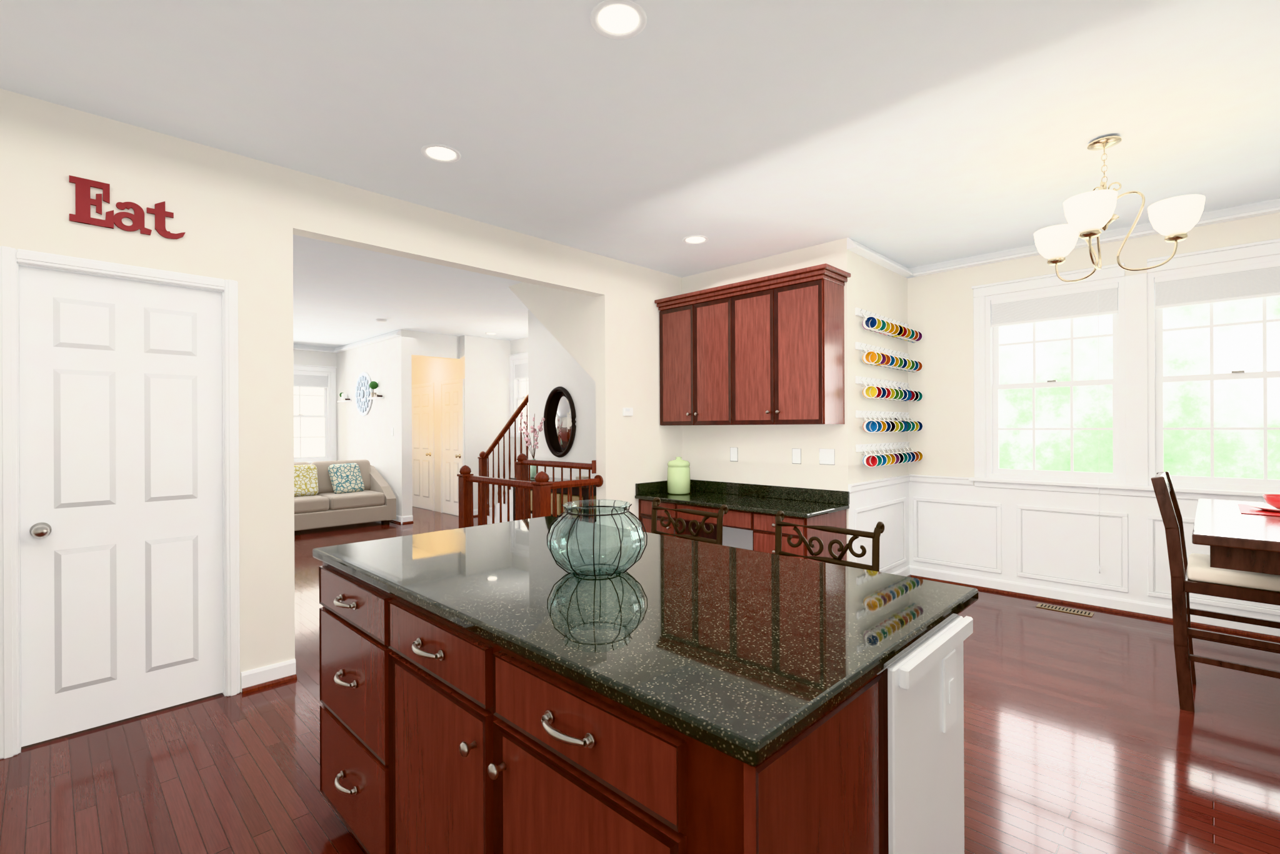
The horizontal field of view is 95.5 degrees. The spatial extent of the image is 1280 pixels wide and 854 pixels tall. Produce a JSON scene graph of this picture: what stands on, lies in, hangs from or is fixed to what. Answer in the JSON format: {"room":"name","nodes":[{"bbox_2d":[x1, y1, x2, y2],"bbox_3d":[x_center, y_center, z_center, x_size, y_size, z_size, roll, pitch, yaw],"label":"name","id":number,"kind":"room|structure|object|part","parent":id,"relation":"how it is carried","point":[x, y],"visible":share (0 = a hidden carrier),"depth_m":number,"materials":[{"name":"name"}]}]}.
{"room":"kitchen","nodes":[
{"label":"kitchen","id":0,"kind":"room"},
{"bbox_2d":[293,349,336,464],"bbox_3d":[-7.003,0.003,8.368,0.120,2.745,8.520,0,0,45],"label":"wall","id":1,"kind":"structure","parent":0,"point":[300,357],"depth_m":9.84,"materials":[{"name":"paint"}]},
{"bbox_2d":[293,364,336,463],"bbox_3d":[-5.657,-0.224,9.695,0.160,1.641,1.090,0,0,45],"label":"living room window","id":2,"kind":"structure","parent":1,"relation":"in","point":[322,377],"depth_m":9.93,"materials":[{"name":"white wood"}]},
{"bbox_2d":[0,88,682,691],"bbox_3d":[-2.186,-0.022,2.912,0.120,2.745,7.490,0,0,45],"label":"wall","id":3,"kind":"structure","parent":0,"point":[239,215],"depth_m":3.05,"materials":[{"name":"paint"}]},
{"bbox_2d":[0,245,239,759],"bbox_3d":[-2.363,0.304,2.696,0.168,2.095,0.826,0,0,45],"label":"pantry door","id":4,"kind":"structure","parent":3,"relation":"in","point":[119,494],"depth_m":2.64,"materials":[{"name":"white wood"}]},
{"bbox_2d":[68,175,185,239],"bbox_3d":[-2.335,-0.996,2.664,0.014,0.195,0.401,0,0,45],"label":"eat sign","id":5,"kind":"object","parent":3,"relation":"attached to","point":[84,201],"visible":1,"depth_m":2.61,"materials":[{"name":"red paint"}]},
{"bbox_2d":[622,407,633,415],"bbox_3d":[-0.102,-0.135,4.930,0.024,0.070,0.110,0,0,45],"label":"thermostat","id":6,"kind":"object","parent":3,"relation":"attached to","point":[626,411],"visible":1,"depth_m":4.92,"materials":[{"name":"plastic"}]},
{"bbox_2d":[654,263,851,425],"bbox_3d":[0.848,-0.580,4.732,1.630,1.115,0.390,0,0,45],"label":"upper cabinet","id":7,"kind":"object","parent":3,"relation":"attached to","point":[767,350],"visible":1,"depth_m":4.49,"materials":[{"name":"brown wood"}]},
{"bbox_2d":[336,329,412,516],"bbox_3d":[-4.259,-0.011,9.198,2.630,2.745,0.150,0,0,45],"label":"wall","id":8,"kind":"structure","parent":0,"point":[387,362],"depth_m":8.64,"materials":[{"name":"white paint"}]},
{"bbox_2d":[337,392,351,402],"bbox_3d":[-4.913,-0.507,9.655,0.340,0.164,0.108,0,0,45],"label":"shelf","id":9,"kind":"object","parent":8,"relation":"attached to","point":[344,399],"visible":1,"depth_m":9.61,"materials":[{"name":"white wood"}]},
{"bbox_2d":[355,371,372,416],"bbox_3d":[-4.372,-0.528,9.165,0.704,0.704,0.044,0,0,45],"label":"medallion","id":10,"kind":"object","parent":8,"relation":"attached to","point":[363,390],"visible":0.98,"depth_m":9.13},
{"bbox_2d":[367,381,383,399],"bbox_3d":[-3.975,-0.566,8.727,0.340,0.272,0.124,0,0,45],"label":"shelf","id":11,"kind":"object","parent":8,"relation":"attached to","point":[373,385],"visible":1,"depth_m":8.72,"materials":[{"name":"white wood"}]},
{"bbox_2d":[411,330,511,515],"bbox_3d":[-3.610,-0.015,9.752,2.780,2.745,1.550,0,0,45],"label":"wall","id":12,"kind":"structure","parent":0,"point":[483,363],"depth_m":9.04,"materials":[{"name":"white paint"}]},
{"bbox_2d":[411,378,464,515],"bbox_3d":[-3.344,0.311,9.408,1.884,2.092,0.106,0,0,45],"label":"doors","id":13,"kind":"structure","parent":12,"relation":"in","point":[452,396],"depth_m":9.25,"materials":[{"name":"white wood"}]},
{"bbox_2d":[510,337,528,477],"bbox_3d":[-0.478,-0.030,7.845,4.360,2.745,0.120,0,0,45],"label":"wall","id":14,"kind":"structure","parent":0,"point":[519,345],"depth_m":9.20,"materials":[{"name":"white paint"}]},
{"bbox_2d":[508,351,528,436],"bbox_3d":[-1.822,-0.507,9.134,0.690,1.313,0.142,0,0,45],"label":"window","id":15,"kind":"structure","parent":14,"relation":"in","point":[520,365],"depth_m":9.26,"materials":[{"name":"white wood"}]},
{"bbox_2d":[508,281,595,381],"bbox_3d":[-0.797,-0.888,5.350,1.310,1.025,0.120,0,0,45],"label":"wall","id":16,"kind":"structure","parent":0,"point":[570,317],"depth_m":5.10,"materials":[{"name":"paint"}]},
{"bbox_2d":[528,309,596,523],"bbox_3d":[-0.547,-0.030,6.185,2.130,2.745,0.144,0,0,45],"label":"wall","id":17,"kind":"structure","parent":0,"point":[550,366],"depth_m":6.49,"materials":[{"name":"white paint"}]},
{"bbox_3d":[-0.896,-0.062,6.464,0.560,0.793,0.052,0,0,45],"label":"oval mirror","id":18,"kind":"part","parent":17,"relation":"part of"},
{"bbox_2d":[0,0,1279,347],"bbox_3d":[-2.488,-1.423,3.967,12.740,0.060,8.820,0,0,45],"label":"ceiling","id":19,"kind":"structure","parent":0,"point":[916,133],"depth_m":2.56,"materials":[{"name":"paint"}]},
{"bbox_2d":[375,318,386,322],"bbox_3d":[-3.325,-1.371,7.467,0.130,0.034,0.130,0,0,45],"label":"smoke detector","id":20,"kind":"object","parent":19,"relation":"attached to","point":[377,320],"visible":1,"depth_m":7.43,"materials":[{"name":"plastic"}]},
{"bbox_2d":[420,144,461,163],"bbox_3d":[-1.016,-1.396,2.968,0.196,0.007,0.196,0,0,45],"label":"recessed light","id":21,"kind":"object","parent":19,"relation":"in","point":[440,153],"visible":1,"depth_m":2.97,"materials":[{"name":"beige"}]},
{"bbox_2d":[485,332,496,334],"bbox_3d":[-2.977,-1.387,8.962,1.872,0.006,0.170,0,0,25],"label":"recessed light","id":22,"kind":"object","parent":19,"relation":"in","point":[487,333],"visible":0.57,"depth_m":8.61,"materials":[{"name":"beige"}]},
{"bbox_2d":[590,0,646,39],"bbox_3d":[-0.074,-1.401,2.001,0.196,0.007,0.196,0,0,45],"label":"recessed light","id":23,"kind":"object","parent":19,"relation":"in","point":[617,20],"visible":1,"depth_m":2.00,"materials":[{"name":"beige"}]},
{"bbox_2d":[682,235,708,244],"bbox_3d":[0.415,-1.404,4.353,0.196,0.007,0.196,0,0,45],"label":"recessed light","id":24,"kind":"object","parent":19,"relation":"in","point":[696,239],"visible":1,"depth_m":4.35,"materials":[{"name":"beige"}]},
{"bbox_2d":[1033,135,1204,281],"bbox_3d":[2.255,-1.085,2.803,0.674,0.662,0.626,0,0,45],"label":"chandelier","id":25,"kind":"object","parent":19,"relation":"hanging from","point":[1087,212],"visible":1,"depth_m":2.71,"materials":[{"name":"white glass"}]},
{"bbox_2d":[0,506,1279,853],"bbox_3d":[-2.474,1.382,3.967,12.740,0.060,8.820,0,0,45],"label":"floor","id":26,"kind":"structure","parent":0,"point":[1078,739],"depth_m":2.36,"materials":[{"name":"brown wood"}]},
{"bbox_2d":[293,459,396,535],"bbox_3d":[-4.741,0.918,7.654,1.060,0.892,2.614,0,0,45],"label":"sofa","id":27,"kind":"object","parent":26,"relation":"on","point":[339,492],"visible":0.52,"depth_m":7.94,"materials":[{"name":"fabric"}]},
{"bbox_2d":[477,393,528,524],"bbox_3d":[-0.626,0.203,7.059,3.170,2.280,1.170,0,0,45],"label":"stair railing","id":28,"kind":"object","parent":26,"relation":"on","point":[483,461],"visible":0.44,"depth_m":7.45,"materials":[{"name":"brown wood"}]},
{"bbox_2d":[456,453,603,528],"bbox_3d":[-0.943,0.795,4.997,1.231,1.100,0.706,0,0,45],"label":"stair railing","id":29,"kind":"object","parent":26,"relation":"on","point":[540,488],"visible":0.44,"depth_m":4.94,"materials":[{"name":"brown wood"}]},
{"bbox_2d":[510,476,596,522],"bbox_3d":[-0.868,0.952,6.189,1.320,0.785,0.345,0,0,45],"label":"console table","id":30,"kind":"object","parent":26,"relation":"on","point":[585,489],"visible":0.23,"depth_m":5.81,"materials":[{"name":"brown wood"}]},
{"bbox_2d":[518,411,544,477],"bbox_3d":[-1.184,0.189,6.491,0.330,0.740,0.241,0,0,45],"label":"vase","id":31,"kind":"object","parent":30,"relation":"on","point":[533,468],"visible":0.96,"depth_m":6.50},
{"bbox_2d":[575,475,588,479],"bbox_3d":[-0.579,0.527,5.914,0.120,0.058,0.100,0,0,45],"label":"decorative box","id":32,"kind":"object","parent":30,"relation":"on","point":[582,477],"visible":0.36,"depth_m":5.89,"materials":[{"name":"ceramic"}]},
{"bbox_2d":[312,515,978,853],"bbox_3d":[-0.136,0.876,1.721,1.818,0.930,1.042,0,0,45],"label":"kitchen island","id":33,"kind":"object","parent":26,"relation":"on","point":[479,694],"visible":1,"depth_m":1.19,"materials":[{"name":"black stone"}]},
{"bbox_2d":[546,499,647,576],"bbox_3d":[-0.122,0.313,1.657,0.281,0.194,0.281,0,0,45],"label":"glass bowl","id":34,"kind":"object","parent":33,"relation":"on","point":[624,508],"visible":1,"depth_m":1.66,"materials":[{"name":"teal"}]},
{"bbox_2d":[651,496,728,544],"bbox_3d":[0.085,0.836,2.536,0.506,0.998,0.506,0,0,45],"label":"barstool","id":35,"kind":"object","parent":26,"relation":"on","point":[719,515],"visible":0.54,"depth_m":2.64,"materials":[{"name":"brown metal"}]},
{"bbox_2d":[635,479,849,563],"bbox_3d":[0.749,0.906,4.646,1.621,0.860,0.662,0,0,45],"label":"desk","id":36,"kind":"object","parent":26,"relation":"on","point":[749,522],"visible":0.48,"depth_m":4.47,"materials":[{"name":"black stone"}]},
{"bbox_2d":[667,456,690,494],"bbox_3d":[0.340,0.415,5.094,0.197,0.322,0.202,0,0,45],"label":"canister","id":37,"kind":"object","parent":36,"relation":"on","point":[679,480],"visible":1,"depth_m":5.01,"materials":[{"name":"green ceramic"}]},
{"bbox_2d":[775,510,884,571],"bbox_3d":[0.570,0.834,2.059,0.506,0.998,0.506,0,0,45],"label":"barstool","id":38,"kind":"object","parent":26,"relation":"on","point":[879,529],"visible":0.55,"depth_m":2.16,"materials":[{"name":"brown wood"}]},
{"bbox_2d":[1035,603,1093,616],"bbox_3d":[3.080,1.321,4.218,0.330,0.008,0.105,0,0,45],"label":"floor vent","id":39,"kind":"object","parent":26,"relation":"in","point":[1043,605],"visible":1,"depth_m":4.21,"materials":[{"name":"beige metal"}]},
{"bbox_2d":[1150,471,1279,712],"bbox_3d":[2.835,0.782,2.770,0.575,1.101,0.450,0,0,45],"label":"dining chair","id":40,"kind":"object","parent":26,"relation":"on","point":[1196,575],"visible":0.99,"depth_m":2.73,"materials":[{"name":"brown wood"}]},
{"bbox_2d":[1191,498,1279,574],"bbox_3d":[3.022,0.868,2.496,0.915,0.914,1.530,0,0,45],"label":"dining table","id":41,"kind":"object","parent":26,"relation":"on","point":[1237,540],"visible":1,"depth_m":2.26,"materials":[{"name":"brown wood"}]},
{"bbox_2d":[1238,494,1279,516],"bbox_3d":[3.152,0.371,2.821,0.340,0.076,0.440,0,0,45],"label":"place setting","id":42,"kind":"object","parent":41,"relation":"on","point":[1272,507],"visible":1,"depth_m":2.84,"materials":[{"name":"red ceramic"}]},
{"bbox_2d":[681,237,854,561],"bbox_3d":[1.014,-0.038,4.934,1.610,2.745,0.120,0,0,45],"label":"wall","id":43,"kind":"structure","parent":0,"point":[765,451],"depth_m":4.71,"materials":[{"name":"beige paint"}]},
{"bbox_2d":[853,252,908,483],"bbox_3d":[2.012,-0.043,4.886,0.120,2.745,1.210,0,0,45],"label":"wall","id":44,"kind":"structure","parent":0,"point":[879,290],"depth_m":4.71,"materials":[{"name":"beige paint"}]},
{"bbox_2d":[907,212,1279,492],"bbox_3d":[3.731,-0.051,3.961,3.630,2.745,0.120,0,0,45],"label":"wall","id":45,"kind":"structure","parent":0,"point":[940,305],"depth_m":4.89,"materials":[{"name":"beige paint"}]},
{"bbox_2d":[391,427,393,435],"label":"outlet plates","id":46,"kind":"object","parent":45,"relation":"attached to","point":[392,428],"depth_m":8.42,"materials":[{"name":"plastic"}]},
{"bbox_2d":[730,446,738,461],"label":"outlet plates","id":47,"kind":"object","parent":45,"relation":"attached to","point":[734,451],"depth_m":5.04,"materials":[{"name":"plastic"}]},
{"bbox_2d":[241,507,1279,693],"bbox_3d":[-2.475,1.302,3.967,12.500,0.100,8.580,0,0,45],"label":"trim","id":48,"kind":"structure","parent":45,"relation":"attached to","point":[254,679],"depth_m":4.17,"materials":[{"name":"white wood"}]},
{"bbox_3d":[-2.475,1.302,3.967,12.500,0.100,8.580,0,0,44],"label":"baseboard","id":49,"kind":"part","parent":48,"relation":"part of","materials":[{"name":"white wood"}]},
{"bbox_2d":[293,198,1279,352],"bbox_3d":[-2.008,-1.353,6.658,15.161,0.085,5.571,0,0,10],"label":"crown molding","id":50,"kind":"structure","parent":45,"relation":"attached to","point":[1272,206],"depth_m":4.51,"materials":[{"name":"white wood"}]},
{"bbox_2d":[791,448,801,464],"label":"outlet plates","id":51,"kind":"object","parent":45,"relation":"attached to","point":[796,453],"depth_m":4.62,"materials":[{"name":"plastic"}]},
{"bbox_2d":[819,448,834,464],"label":"outlet plates","id":52,"kind":"object","parent":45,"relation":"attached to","point":[827,456],"depth_m":4.43,"materials":[{"name":"plastic"}]},
{"bbox_2d":[855,307,923,467],"bbox_3d":[2.066,-0.308,4.749,0.151,1.210,1.085,0,0,45],"label":"mug rack","id":53,"kind":"object","parent":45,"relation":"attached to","point":[875,355],"visible":1,"depth_m":4.66,"materials":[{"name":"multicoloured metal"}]},
{"bbox_2d":[848,474,1279,621],"bbox_3d":[3.269,0.819,3.486,3.630,0.810,1.210,0,0,45],"label":"wainscot","id":54,"kind":"structure","parent":45,"relation":"attached to","point":[1050,539],"depth_m":4.50,"materials":[{"name":"white wood"}]},
{"bbox_2d":[968,238,1279,573],"bbox_3d":[3.484,-0.059,4.080,2.110,2.223,0.056,0,0,45],"label":"trim","id":55,"kind":"structure","parent":45,"relation":"attached to","point":[1136,399],"depth_m":4.11,"materials":[{"name":"white wood"}]},
{"bbox_2d":[985,254,1279,492],"bbox_3d":[3.541,-0.335,4.139,1.880,1.485,0.110,0,0,45],"label":"window","id":56,"kind":"structure","parent":45,"relation":"in","point":[1255,277],"depth_m":4.14,"materials":[{"name":"white wood"}]},
{"label":"outside","id":57,"kind":"structure","parent":0,"visible":0},
{"bbox_2d":[293,296,1279,479],"bbox_3d":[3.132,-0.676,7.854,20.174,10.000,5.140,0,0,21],"label":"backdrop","id":58,"kind":"structure","parent":57,"point":[1237,402],"depth_m":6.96,"materials":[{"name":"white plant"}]}
]}

